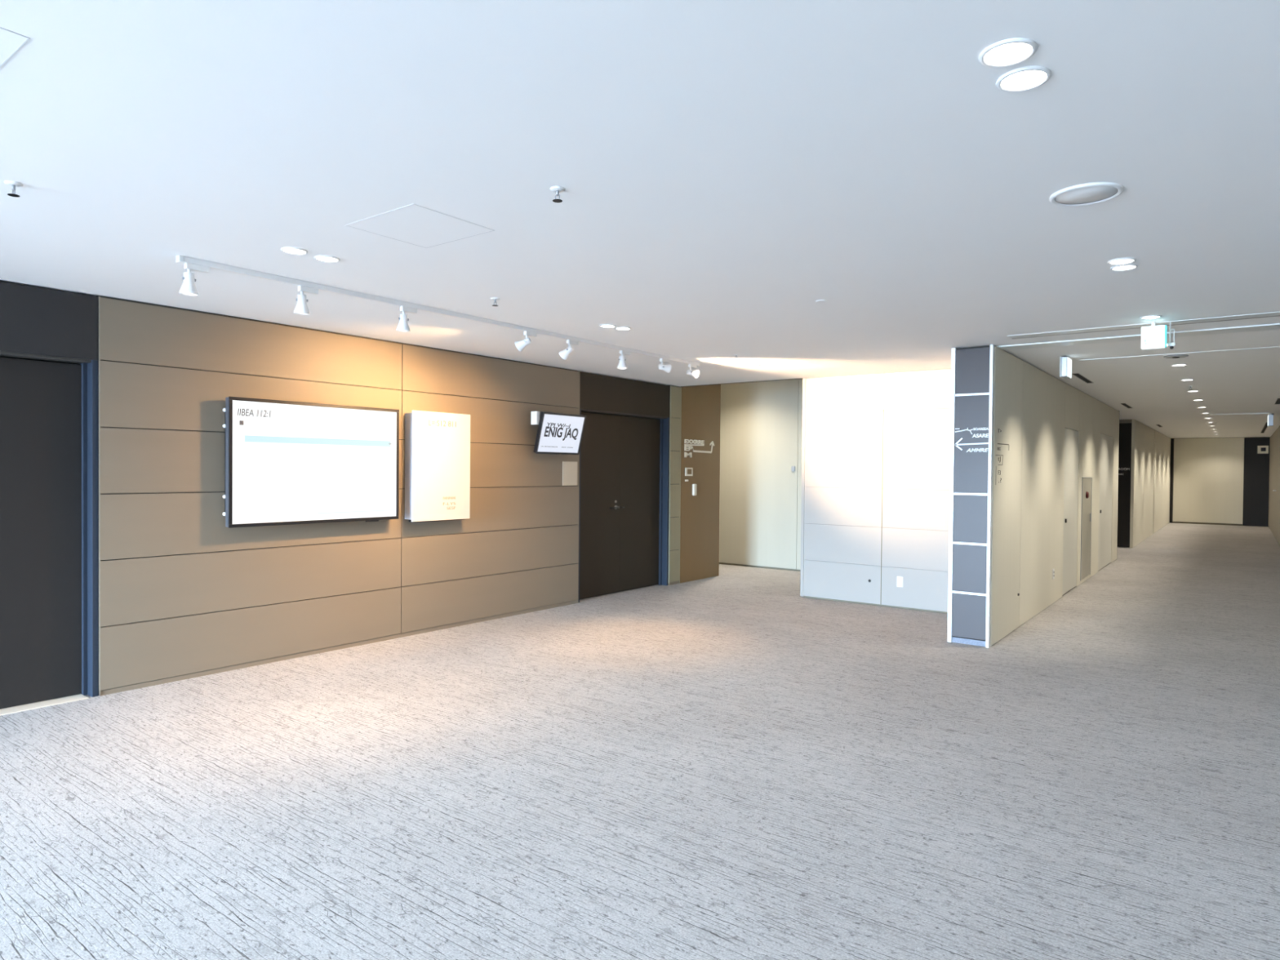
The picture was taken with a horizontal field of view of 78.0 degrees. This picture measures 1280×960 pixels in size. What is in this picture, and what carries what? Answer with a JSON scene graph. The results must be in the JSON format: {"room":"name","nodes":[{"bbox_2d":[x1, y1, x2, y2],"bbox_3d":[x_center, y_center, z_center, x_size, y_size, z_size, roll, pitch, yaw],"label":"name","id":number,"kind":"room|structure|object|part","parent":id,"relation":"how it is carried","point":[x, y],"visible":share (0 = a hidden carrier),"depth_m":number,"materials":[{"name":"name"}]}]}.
{"room":"conference center lobby","nodes":[
{"label":"conference center lobby","id":0,"kind":"room"},
{"bbox_2d":[96,295,720,696],"bbox_3d":[-4.234,-0.139,4.776,0.320,3.200,17.500,1,1,37],"label":"wall","id":1,"kind":"structure","parent":0,"point":[183,593],"depth_m":6.50,"materials":[{"name":"brown"}]},
{"bbox_2d":[0,281,97,715],"bbox_3d":[-4.290,0.112,4.716,0.330,2.700,1.736,1,1,37],"label":"door","id":2,"kind":"structure","parent":1,"relation":"in","point":[49,337],"depth_m":5.17,"materials":[{"name":"grey metal"}]},
{"bbox_3d":[-4.281,-1.013,4.702,0.308,0.426,1.736,1,1,37],"label":"lintel panel","id":3,"kind":"part","parent":2,"relation":"part of","materials":[{"name":"black metal"}]},
{"bbox_2d":[222,396,399,528],"bbox_3d":[-2.651,-0.131,6.500,0.119,0.990,1.494,1,1,37],"label":"television","id":4,"kind":"object","parent":1,"relation":"attached to","point":[286,462],"visible":1,"depth_m":6.37,"materials":[{"name":"grey"}]},
{"bbox_2d":[404,410,470,522],"bbox_3d":[-1.909,-0.125,7.470,0.131,1.020,0.677,1,1,37],"label":"display panel","id":5,"kind":"object","parent":1,"relation":"attached to","point":[437,444],"visible":1,"depth_m":7.38,"materials":[{"name":"beige plastic"}]},
{"bbox_3d":[-1.915,0.372,7.476,0.070,0.025,0.600,1,1,37],"label":"rail","id":6,"kind":"part","parent":5,"relation":"part of","materials":[{"name":"black plastic"}]},
{"bbox_2d":[530,411,586,454],"bbox_3d":[-0.909,-0.508,8.693,0.235,0.450,0.705,1,1,37],"label":"monitor","id":7,"kind":"object","parent":1,"relation":"attached to","point":[561,433],"visible":1,"depth_m":8.62,"materials":[{"name":"black plastic"}]},
{"bbox_2d":[562,461,577,485],"bbox_3d":[-0.801,-0.074,9.037,0.008,0.271,0.245,1,1,37],"label":"wall plate","id":8,"kind":"object","parent":1,"relation":"attached to","point":[569,468],"visible":1,"depth_m":9.03,"materials":[{"name":"beige plastic"}]},
{"bbox_2d":[577,372,670,602],"bbox_3d":[-0.286,0.074,10.011,0.318,2.700,1.833,1,1,37],"label":"door","id":9,"kind":"structure","parent":1,"relation":"in","point":[624,491],"depth_m":10.01,"materials":[{"name":"grey"}]},
{"bbox_3d":[-0.298,0.343,9.889,0.054,0.052,0.280,1,1,37],"label":"handle","id":10,"kind":"part","parent":9,"relation":"part of","materials":[{"name":"silver metal"}]},
{"bbox_3d":[-0.272,-1.050,9.992,0.308,0.426,1.833,1,1,37],"label":"lintel panel","id":11,"kind":"part","parent":9,"relation":"part of","materials":[{"name":"brown wood"}]},
{"bbox_2d":[684,467,693,475],"bbox_3d":[0.682,-0.113,10.988,0.014,0.115,0.180,1,1,37],"label":"thermostat","id":12,"kind":"object","parent":1,"relation":"attached to","point":[688,471],"visible":1,"depth_m":10.98,"materials":[{"name":"beige plastic"}]},
{"bbox_2d":[692,484,696,495],"bbox_3d":[0.764,0.137,11.087,0.035,0.165,0.075,1,1,37],"label":"wall switch","id":13,"kind":"object","parent":1,"relation":"attached to","point":[694,486],"visible":1,"depth_m":11.06,"materials":[{"name":"beige plastic"}]},
{"bbox_2d":[684,439,714,457],"bbox_3d":[0.850,-0.442,11.209,0.006,0.250,0.780,1,1,37],"label":"direction sign","id":14,"kind":"object","parent":1,"relation":"attached to","point":[698,442],"visible":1,"depth_m":11.07,"materials":[{"name":"beige"}]},
{"bbox_2d":[0,0,1279,438],"bbox_3d":[4.362,-1.549,11.019,12.000,0.600,38.250,1,1,37],"label":"ceiling","id":15,"kind":"structure","parent":0,"point":[726,169],"depth_m":3.04,"materials":[{"name":"paint"}]},
{"bbox_2d":[4,180,22,197],"bbox_3d":[-2.538,-1.177,3.202,0.060,0.050,0.060,1,1,37],"label":"sprinkler","id":16,"kind":"object","parent":15,"relation":"attached to","point":[14,184],"visible":1,"depth_m":3.20,"materials":[{"name":"white metal"}]},
{"bbox_3d":[-2.538,-1.175,3.202,0.024,0.042,0.012,1,1,37],"label":"frame","id":17,"kind":"part","parent":16,"relation":"part of","materials":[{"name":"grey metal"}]},
{"bbox_2d":[0,26,30,67],"bbox_3d":[-1.944,-1.181,2.064,0.452,0.002,0.455,1,1,37],"label":"access hatch","id":18,"kind":"object","parent":15,"relation":"attached to","point":[11,42],"visible":1,"depth_m":2.14,"materials":[{"name":"white"}]},
{"bbox_2d":[280,246,308,254],"bbox_3d":[-1.818,-1.205,4.161,0.132,0.008,0.132,1,1,37],"label":"recessed light","id":19,"kind":"object","parent":15,"relation":"in","point":[295,251],"visible":1,"depth_m":4.16,"materials":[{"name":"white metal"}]},
{"bbox_2d":[283,248,305,253],"bbox_3d":[-1.818,-1.207,4.161,0.110,0.002,0.110,1,1,37],"label":"diffuser","id":20,"kind":"object","parent":19,"relation":"attached to","point":[287,251],"depth_m":4.16,"materials":[{"name":"white plastic"}]},
{"bbox_2d":[314,255,340,262],"bbox_3d":[-1.708,-1.206,4.315,0.132,0.008,0.132,1,1,37],"label":"recessed light","id":21,"kind":"object","parent":15,"relation":"in","point":[330,259],"visible":1,"depth_m":4.31,"materials":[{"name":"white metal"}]},
{"bbox_2d":[316,257,337,261],"bbox_3d":[-1.708,-1.208,4.315,0.110,0.002,0.110,1,1,37],"label":"diffuser","id":22,"kind":"object","parent":21,"relation":"attached to","point":[321,259],"depth_m":4.32,"materials":[{"name":"white plastic"}]},
{"bbox_2d":[346,204,494,248],"bbox_3d":[-1.041,-1.196,3.749,0.517,0.002,0.467,1,1,37],"label":"access hatch","id":23,"kind":"object","parent":15,"relation":"attached to","point":[413,224],"visible":1,"depth_m":3.73,"materials":[{"name":"white"}]},
{"bbox_2d":[175,254,699,366],"bbox_3d":[-0.945,-1.213,6.341,0.042,0.036,5.170,1,1,37],"label":"track","id":24,"kind":"object","parent":15,"relation":"attached to","point":[179,259],"visible":1,"depth_m":5.37,"materials":[{"name":"white metal"}]},
{"bbox_2d":[178,262,208,296],"bbox_3d":[-2.455,-1.101,4.351,0.094,0.168,0.147,1,1,37],"label":"track spotlight","id":25,"kind":"object","parent":24,"relation":"attached to","point":[188,288],"visible":1,"depth_m":4.32,"materials":[{"name":"white plastic"}]},
{"bbox_2d":[293,285,318,315],"bbox_3d":[-2.062,-1.104,4.877,0.094,0.171,0.144,1,1,37],"label":"track spotlight","id":26,"kind":"object","parent":24,"relation":"attached to","point":[301,308],"visible":1,"depth_m":4.84,"materials":[{"name":"white plastic"}]},
{"bbox_2d":[395,306,417,332],"bbox_3d":[-1.615,-1.108,5.466,0.094,0.171,0.146,1,1,37],"label":"track spotlight","id":27,"kind":"object","parent":24,"relation":"attached to","point":[402,326],"visible":1,"depth_m":5.42,"materials":[{"name":"white plastic"}]},
{"bbox_2d":[515,330,537,351],"bbox_3d":[-0.924,-1.118,6.401,0.179,0.165,0.113,0,1,-12],"label":"track spotlight","id":28,"kind":"object","parent":24,"relation":"attached to","point":[521,345],"visible":1,"depth_m":6.37,"materials":[{"name":"white plastic"}]},
{"bbox_2d":[559,339,577,359],"bbox_3d":[-0.620,-1.117,6.828,0.136,0.171,0.135,1,1,22],"label":"track spotlight","id":29,"kind":"object","parent":24,"relation":"attached to","point":[564,354],"visible":1,"depth_m":6.78,"materials":[{"name":"white plastic"}]},
{"bbox_2d":[617,350,630,369],"bbox_3d":[-0.147,-1.121,7.387,0.094,0.171,0.149,1,1,37],"label":"track spotlight","id":30,"kind":"object","parent":24,"relation":"attached to","point":[622,365],"visible":1,"depth_m":7.35,"materials":[{"name":"white plastic"}]},
{"bbox_2d":[657,358,671,373],"bbox_3d":[0.240,-1.139,7.904,0.126,0.142,0.105,0,1,-18],"label":"track spotlight","id":31,"kind":"object","parent":24,"relation":"attached to","point":[667,368],"visible":1,"depth_m":7.87,"materials":[{"name":"white plastic"}]},
{"bbox_2d":[686,364,699,378],"bbox_3d":[0.550,-1.140,8.307,0.126,0.145,0.115,0,1,-17],"label":"track spotlight","id":32,"kind":"object","parent":24,"relation":"attached to","point":[695,373],"visible":1,"depth_m":8.27,"materials":[{"name":"white plastic"}]},
{"bbox_2d":[490,297,499,306],"bbox_3d":[-0.971,-1.192,5.297,0.060,0.050,0.060,1,1,37],"label":"sprinkler","id":33,"kind":"object","parent":15,"relation":"attached to","point":[495,299],"visible":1,"depth_m":5.29,"materials":[{"name":"white metal"}]},
{"bbox_2d":[550,186,564,202],"bbox_3d":[-0.335,-1.158,3.210,0.060,0.050,0.060,1,1,37],"label":"sprinkler","id":34,"kind":"object","parent":15,"relation":"attached to","point":[557,189],"visible":1,"depth_m":3.20,"materials":[{"name":"white metal"}]},
{"bbox_3d":[-0.335,-1.156,3.210,0.024,0.042,0.012,1,1,37],"label":"frame","id":35,"kind":"part","parent":34,"relation":"part of","materials":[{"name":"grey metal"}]},
{"bbox_2d":[599,324,616,328],"bbox_3d":[-0.256,-1.220,6.264,0.132,0.008,0.132,1,1,37],"label":"recessed light","id":36,"kind":"object","parent":15,"relation":"in","point":[606,326],"visible":1,"depth_m":6.27,"materials":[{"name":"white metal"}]},
{"bbox_2d":[614,326,631,330],"bbox_3d":[-0.137,-1.221,6.369,0.132,0.008,0.132,1,1,37],"label":"recessed light","id":37,"kind":"object","parent":15,"relation":"in","point":[622,328],"visible":1,"depth_m":6.37,"materials":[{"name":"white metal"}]},
{"bbox_2d":[815,299,826,302],"bbox_3d":[1.209,-1.194,5.282,0.068,0.007,0.068,1,1,37],"label":"sprinkler cover","id":38,"kind":"object","parent":15,"relation":"attached to","point":[818,300],"visible":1,"depth_m":5.27,"materials":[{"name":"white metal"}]},
{"bbox_2d":[978,37,1037,66],"bbox_3d":[0.995,-1.153,2.137,0.144,0.008,0.144,1,1,37],"label":"recessed light","id":39,"kind":"object","parent":15,"relation":"in","point":[1011,51],"visible":1,"depth_m":2.13,"materials":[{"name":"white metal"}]},
{"bbox_2d":[984,43,1031,64],"bbox_3d":[0.995,-1.155,2.137,0.120,0.002,0.120,1,1,37],"label":"diffuser","id":40,"kind":"object","parent":39,"relation":"attached to","point":[997,53],"depth_m":2.14,"materials":[{"name":"white plastic"}]},
{"bbox_2d":[995,66,1051,91],"bbox_3d":[1.106,-1.154,2.278,0.144,0.008,0.144,1,1,37],"label":"recessed light","id":41,"kind":"object","parent":15,"relation":"in","point":[1024,78],"visible":1,"depth_m":2.27,"materials":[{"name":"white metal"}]},
{"bbox_2d":[1000,70,1046,88],"bbox_3d":[1.106,-1.156,2.278,0.120,0.002,0.120,1,1,37],"label":"diffuser","id":42,"kind":"object","parent":41,"relation":"attached to","point":[1013,79],"depth_m":2.28,"materials":[{"name":"white plastic"}]},
{"bbox_2d":[1059,356,1071,379],"bbox_3d":[4.162,-1.100,7.723,0.066,0.210,0.250,1,1,37],"label":"exit sign","id":43,"kind":"object","parent":15,"relation":"hanging from","point":[1065,362],"visible":1,"depth_m":7.64,"materials":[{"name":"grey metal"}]},
{"bbox_3d":[4.140,-1.096,7.739,0.010,0.200,0.250,1,1,37],"label":"edge plate","id":44,"kind":"part","parent":43,"relation":"part of","materials":[{"name":"white plastic"}]},
{"bbox_2d":[1071,373,1093,383],"bbox_3d":[5.318,-1.218,9.481,0.072,0.005,1.170,1,1,37],"label":"air slot","id":45,"kind":"object","parent":15,"relation":"attached to","point":[1080,376],"visible":0.95,"depth_m":9.45,"materials":[{"name":"black metal"}]},
{"bbox_2d":[1049,182,1124,206],"bbox_3d":[1.814,-1.158,3.215,0.264,0.012,0.264,1,1,37],"label":"ceiling speaker","id":46,"kind":"object","parent":15,"relation":"attached to","point":[1079,194],"visible":1,"depth_m":3.20,"materials":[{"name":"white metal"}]},
{"bbox_2d":[1054,186,1118,204],"bbox_3d":[1.815,-1.161,3.215,0.228,0.007,0.228,1,1,37],"label":"grille","id":47,"kind":"object","parent":46,"relation":"attached to","point":[1073,194],"depth_m":3.21,"materials":[{"name":"white metal"}]},
{"bbox_2d":[1107,257,1136,265],"bbox_3d":[2.574,-1.167,4.221,0.132,0.008,0.132,1,1,37],"label":"recessed light","id":48,"kind":"object","parent":15,"relation":"in","point":[1128,260],"visible":1,"depth_m":4.21,"materials":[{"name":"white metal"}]},
{"bbox_2d":[1111,259,1133,263],"bbox_3d":[2.574,-1.169,4.221,0.110,0.002,0.110,1,1,37],"label":"diffuser","id":49,"kind":"object","parent":48,"relation":"attached to","point":[1113,261],"depth_m":4.23,"materials":[{"name":"white plastic"}]},
{"bbox_2d":[1110,263,1137,271],"bbox_3d":[2.663,-1.168,4.347,0.132,0.008,0.132,1,1,37],"label":"recessed light","id":50,"kind":"object","parent":15,"relation":"in","point":[1128,266],"visible":1,"depth_m":4.34,"materials":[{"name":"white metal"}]},
{"bbox_2d":[1112,266,1135,270],"bbox_3d":[2.663,-1.170,4.347,0.110,0.002,0.110,1,1,37],"label":"diffuser","id":51,"kind":"object","parent":50,"relation":"attached to","point":[1115,268],"depth_m":4.36,"materials":[{"name":"white plastic"}]},
{"bbox_2d":[1120,403,1132,408],"bbox_3d":[8.178,-1.244,13.273,0.072,0.005,1.170,1,1,37],"label":"air slot","id":52,"kind":"object","parent":15,"relation":"attached to","point":[1123,404],"visible":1,"depth_m":13.15,"materials":[{"name":"black metal"}]},
{"bbox_2d":[1007,311,1279,338],"bbox_3d":[3.798,-1.189,6.085,1.770,0.014,0.140,1,1,37],"label":"trim","id":53,"kind":"structure","parent":15,"relation":"attached to","point":[1273,313],"depth_m":6.00,"materials":[{"name":"white metal"}]},
{"bbox_2d":[1140,315,1161,319],"bbox_3d":[3.698,-1.178,5.721,0.132,0.008,0.132,1,1,37],"label":"recessed light","id":54,"kind":"object","parent":15,"relation":"in","point":[1149,317],"visible":1,"depth_m":5.72,"materials":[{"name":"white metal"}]},
{"bbox_2d":[1141,320,1167,349],"bbox_3d":[3.833,-1.083,5.892,0.158,0.200,0.076,1,1,37],"label":"exit sign","id":55,"kind":"object","parent":15,"relation":"hanging from","point":[1153,336],"visible":1,"depth_m":5.87,"materials":[{"name":"white plastic"}]},
{"bbox_2d":[1167,322,1175,349],"bbox_3d":[3.966,-1.079,5.895,0.046,0.205,0.040,1,1,37],"label":"ceiling sensor","id":56,"kind":"object","parent":15,"relation":"attached to","point":[1170,344],"visible":1,"depth_m":5.89,"materials":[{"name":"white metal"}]},
{"bbox_2d":[1163,354,1188,358],"bbox_3d":[5.167,-1.184,7.619,0.200,0.021,0.200,1,1,37],"label":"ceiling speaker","id":57,"kind":"object","parent":15,"relation":"attached to","point":[1179,356],"visible":1,"depth_m":7.58,"materials":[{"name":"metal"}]},
{"bbox_2d":[1170,364,1187,366],"bbox_3d":[5.611,-1.195,8.224,0.144,0.008,0.144,1,1,37],"label":"recessed light","id":58,"kind":"object","parent":15,"relation":"in","point":[1174,365],"visible":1,"depth_m":8.23,"materials":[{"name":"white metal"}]},
{"bbox_2d":[1180,378,1194,381],"bbox_3d":[6.589,-1.204,9.515,0.144,0.008,0.144,1,1,37],"label":"recessed light","id":59,"kind":"object","parent":15,"relation":"in","point":[1185,380],"visible":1,"depth_m":9.51,"materials":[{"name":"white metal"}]},
{"bbox_2d":[1213,413,1268,414],"bbox_3d":[11.196,-1.239,14.757,0.890,0.020,0.060,1,1,37],"label":"trim","id":60,"kind":"structure","parent":15,"relation":"attached to","point":[1242,413],"depth_m":14.71,"materials":[{"name":"white metal"}]},
{"bbox_2d":[1260,422,1267,433],"bbox_3d":[15.287,-1.264,19.335,0.072,0.005,5.520,1,1,37],"label":"air slot","id":61,"kind":"object","parent":15,"relation":"attached to","point":[1265,426],"visible":0.81,"depth_m":19.23,"materials":[{"name":"black metal"}]},
{"bbox_2d":[1267,413,1273,426],"bbox_3d":[11.616,-1.113,14.559,0.078,0.240,0.250,1,1,37],"label":"exit sign","id":62,"kind":"object","parent":15,"relation":"hanging from","point":[1270,417],"visible":1,"depth_m":14.46,"materials":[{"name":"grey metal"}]},
{"bbox_2d":[1274,398,1279,404],"bbox_3d":[9.870,-1.215,12.211,0.072,0.005,1.220,1,1,37],"label":"air slot","id":63,"kind":"object","parent":15,"relation":"attached to","point":[1277,401],"visible":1,"depth_m":12.31,"materials":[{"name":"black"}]},
{"bbox_2d":[0,522,1279,959],"bbox_3d":[4.335,1.511,11.060,12.000,0.120,38.250,1,1,37],"label":"floor","id":64,"kind":"structure","parent":0,"point":[734,764],"depth_m":3.85,"materials":[{"name":"carpet"}]},
{"bbox_2d":[719,368,951,571],"bbox_3d":[2.431,-0.184,12.397,6.900,3.200,0.200,1,1,37],"label":"wall","id":65,"kind":"structure","parent":0,"point":[761,423],"depth_m":12.64,"materials":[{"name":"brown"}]},
{"bbox_2d":[800,368,951,613],"bbox_3d":[2.976,0.116,9.104,2.354,2.700,0.154,1,1,37],"label":"wall","id":66,"kind":"structure","parent":0,"point":[841,508],"depth_m":9.18,"materials":[{"name":"white paint"}]},
{"bbox_2d":[680,377,802,386],"bbox_3d":[1.281,-1.268,10.271,1.800,0.016,0.025,1,1,37],"label":"trim","id":67,"kind":"structure","parent":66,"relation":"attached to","point":[800,378],"depth_m":10.21,"materials":[{"name":"grey"}]},
{"bbox_2d":[880,408,884,604],"bbox_3d":[2.803,0.314,9.147,0.010,2.260,0.006,1,1,37],"label":"trim","id":68,"kind":"structure","parent":66,"relation":"attached to","point":[883,409],"depth_m":9.14,"materials":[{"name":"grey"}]},
{"bbox_2d":[896,576,902,586],"bbox_3d":[2.966,1.162,9.021,0.070,0.120,0.010,1,1,37],"label":"wall outlet","id":69,"kind":"object","parent":66,"relation":"attached to","point":[900,579],"visible":1,"depth_m":9.02,"materials":[{"name":"white plastic"}]},
{"bbox_2d":[946,344,995,647],"bbox_3d":[3.427,0.139,7.729,0.363,2.698,1.502,1,1,37],"label":"wall column","id":70,"kind":"structure","parent":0,"point":[972,369],"depth_m":7.15,"materials":[{"name":"grey metal"}]},
{"bbox_2d":[954,427,988,452],"bbox_3d":[2.997,-0.362,7.141,0.297,0.220,0.004,1,1,37],"label":"direction sign","id":71,"kind":"object","parent":70,"relation":"attached to","point":[973,428],"visible":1,"depth_m":7.12,"materials":[{"name":"white"}]},
{"bbox_2d":[990,346,1119,645],"bbox_3d":[5.803,0.117,10.829,0.332,2.700,9.190,1,1,37],"label":"wall","id":72,"kind":"structure","parent":0,"point":[1033,409],"depth_m":8.50,"materials":[{"name":"brown paint"}]},
{"bbox_2d":[995,428,1008,482],"bbox_3d":[3.352,-0.211,7.310,0.002,0.509,0.504,1,1,37],"label":"wall sign","id":73,"kind":"object","parent":72,"relation":"attached to","point":[998,458],"depth_m":7.25,"materials":[{"name":"grey"}]},
{"bbox_2d":[1052,568,1054,579],"bbox_3d":[4.925,1.119,9.413,0.010,0.120,0.080,1,1,37],"label":"wall outlet","id":74,"kind":"object","parent":72,"relation":"attached to","point":[1053,570],"visible":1,"depth_m":9.39,"materials":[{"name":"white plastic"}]},
{"bbox_2d":[1062,428,1079,595],"bbox_3d":[5.662,0.397,10.379,0.028,2.109,1.108,1,1,37],"label":"door","id":75,"kind":"structure","parent":72,"relation":"in","point":[1069,539],"depth_m":10.36,"materials":[{"name":"grey"}]},
{"bbox_2d":[1080,477,1092,581],"bbox_3d":[6.447,0.686,11.405,0.050,1.447,0.900,1,1,37],"label":"cabinet","id":76,"kind":"object","parent":72,"relation":"attached to","point":[1086,482],"visible":0.96,"depth_m":11.38,"materials":[{"name":"grey metal"}]},
{"bbox_2d":[1085,491,1088,498],"bbox_3d":[6.429,0.215,11.353,0.030,0.100,0.100,1,1,37],"label":"lamp","id":77,"kind":"object","parent":76,"relation":"attached to","point":[1086,492],"depth_m":11.33,"materials":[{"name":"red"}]},
{"bbox_2d":[1097,433,1113,570],"bbox_3d":[7.737,0.346,13.117,0.028,2.174,1.638,1,1,37],"label":"door","id":78,"kind":"structure","parent":72,"relation":"in","point":[1106,442],"depth_m":13.08,"materials":[{"name":"grey"}]},
{"bbox_2d":[996,323,1279,350],"bbox_3d":[5.021,-1.173,5.899,4.356,0.020,0.240,1,1,37],"label":"trim","id":79,"kind":"structure","parent":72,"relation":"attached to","point":[1275,326],"depth_m":6.55,"materials":[{"name":"white metal"}]},
{"bbox_2d":[1129,418,1170,548],"bbox_3d":[13.496,0.046,20.984,0.332,2.700,10.950,1,1,37],"label":"wall","id":80,"kind":"structure","parent":0,"point":[1150,469],"depth_m":19.15,"materials":[{"name":"brown paint"}]},
{"bbox_2d":[1170,436,1270,526],"bbox_3d":[17.922,0.035,24.625,3.026,2.700,0.200,1,1,37],"label":"wall","id":81,"kind":"structure","parent":0,"point":[1208,473],"depth_m":24.64,"materials":[{"name":"brown paint"}]},
{"bbox_2d":[1168,439,1173,522],"bbox_3d":[16.970,0.026,25.227,0.081,2.676,0.030,1,1,37],"label":"door","id":82,"kind":"structure","parent":81,"relation":"in","point":[1171,440],"depth_m":25.22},
{"bbox_2d":[1243,437,1270,526],"bbox_3d":[18.673,0.056,23.943,0.605,2.670,0.020,1,1,37],"label":"door","id":83,"kind":"structure","parent":81,"relation":"in","point":[1256,466],"depth_m":23.94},
{"bbox_2d":[1257,445,1268,453],"bbox_3d":[18.785,-0.916,23.829,0.260,0.240,0.016,1,1,37],"label":"wall sign","id":84,"kind":"object","parent":83,"relation":"attached to","point":[1260,449],"visible":1,"depth_m":23.82,"materials":[{"name":"beige plastic"}]},
{"bbox_2d":[1268,426,1279,545],"bbox_3d":[12.108,0.121,14.571,0.250,2.700,22.850,1,1,37],"label":"wall","id":85,"kind":"structure","parent":0,"point":[1274,448],"depth_m":19.90,"materials":[{"name":"grey paint"}]},
{"bbox_2d":[1078,346,1279,360],"bbox_3d":[5.225,-1.194,7.356,2.010,0.014,0.050,1,1,37],"label":"trim","id":86,"kind":"structure","parent":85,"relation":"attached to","point":[1278,346],"depth_m":7.45,"materials":[{"name":"white metal"}]},
{"bbox_3d":[9.230,0.056,17.485,2.800,2.700,0.180,1,1,37],"label":"wall","id":87,"kind":"structure","parent":0,"visible":0},
{"bbox_2d":[1117,419,1132,547],"bbox_3d":[10.119,0.069,16.747,0.510,2.690,0.083,1,1,37],"label":"door","id":88,"kind":"structure","parent":87,"relation":"in","point":[1125,425],"depth_m":16.64,"materials":[{"name":"black wood"}]},
{"bbox_3d":[10.138,-1.236,16.738,0.510,0.080,0.060,1,1,37],"label":"lintel panel","id":89,"kind":"part","parent":88,"relation":"part of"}
]}

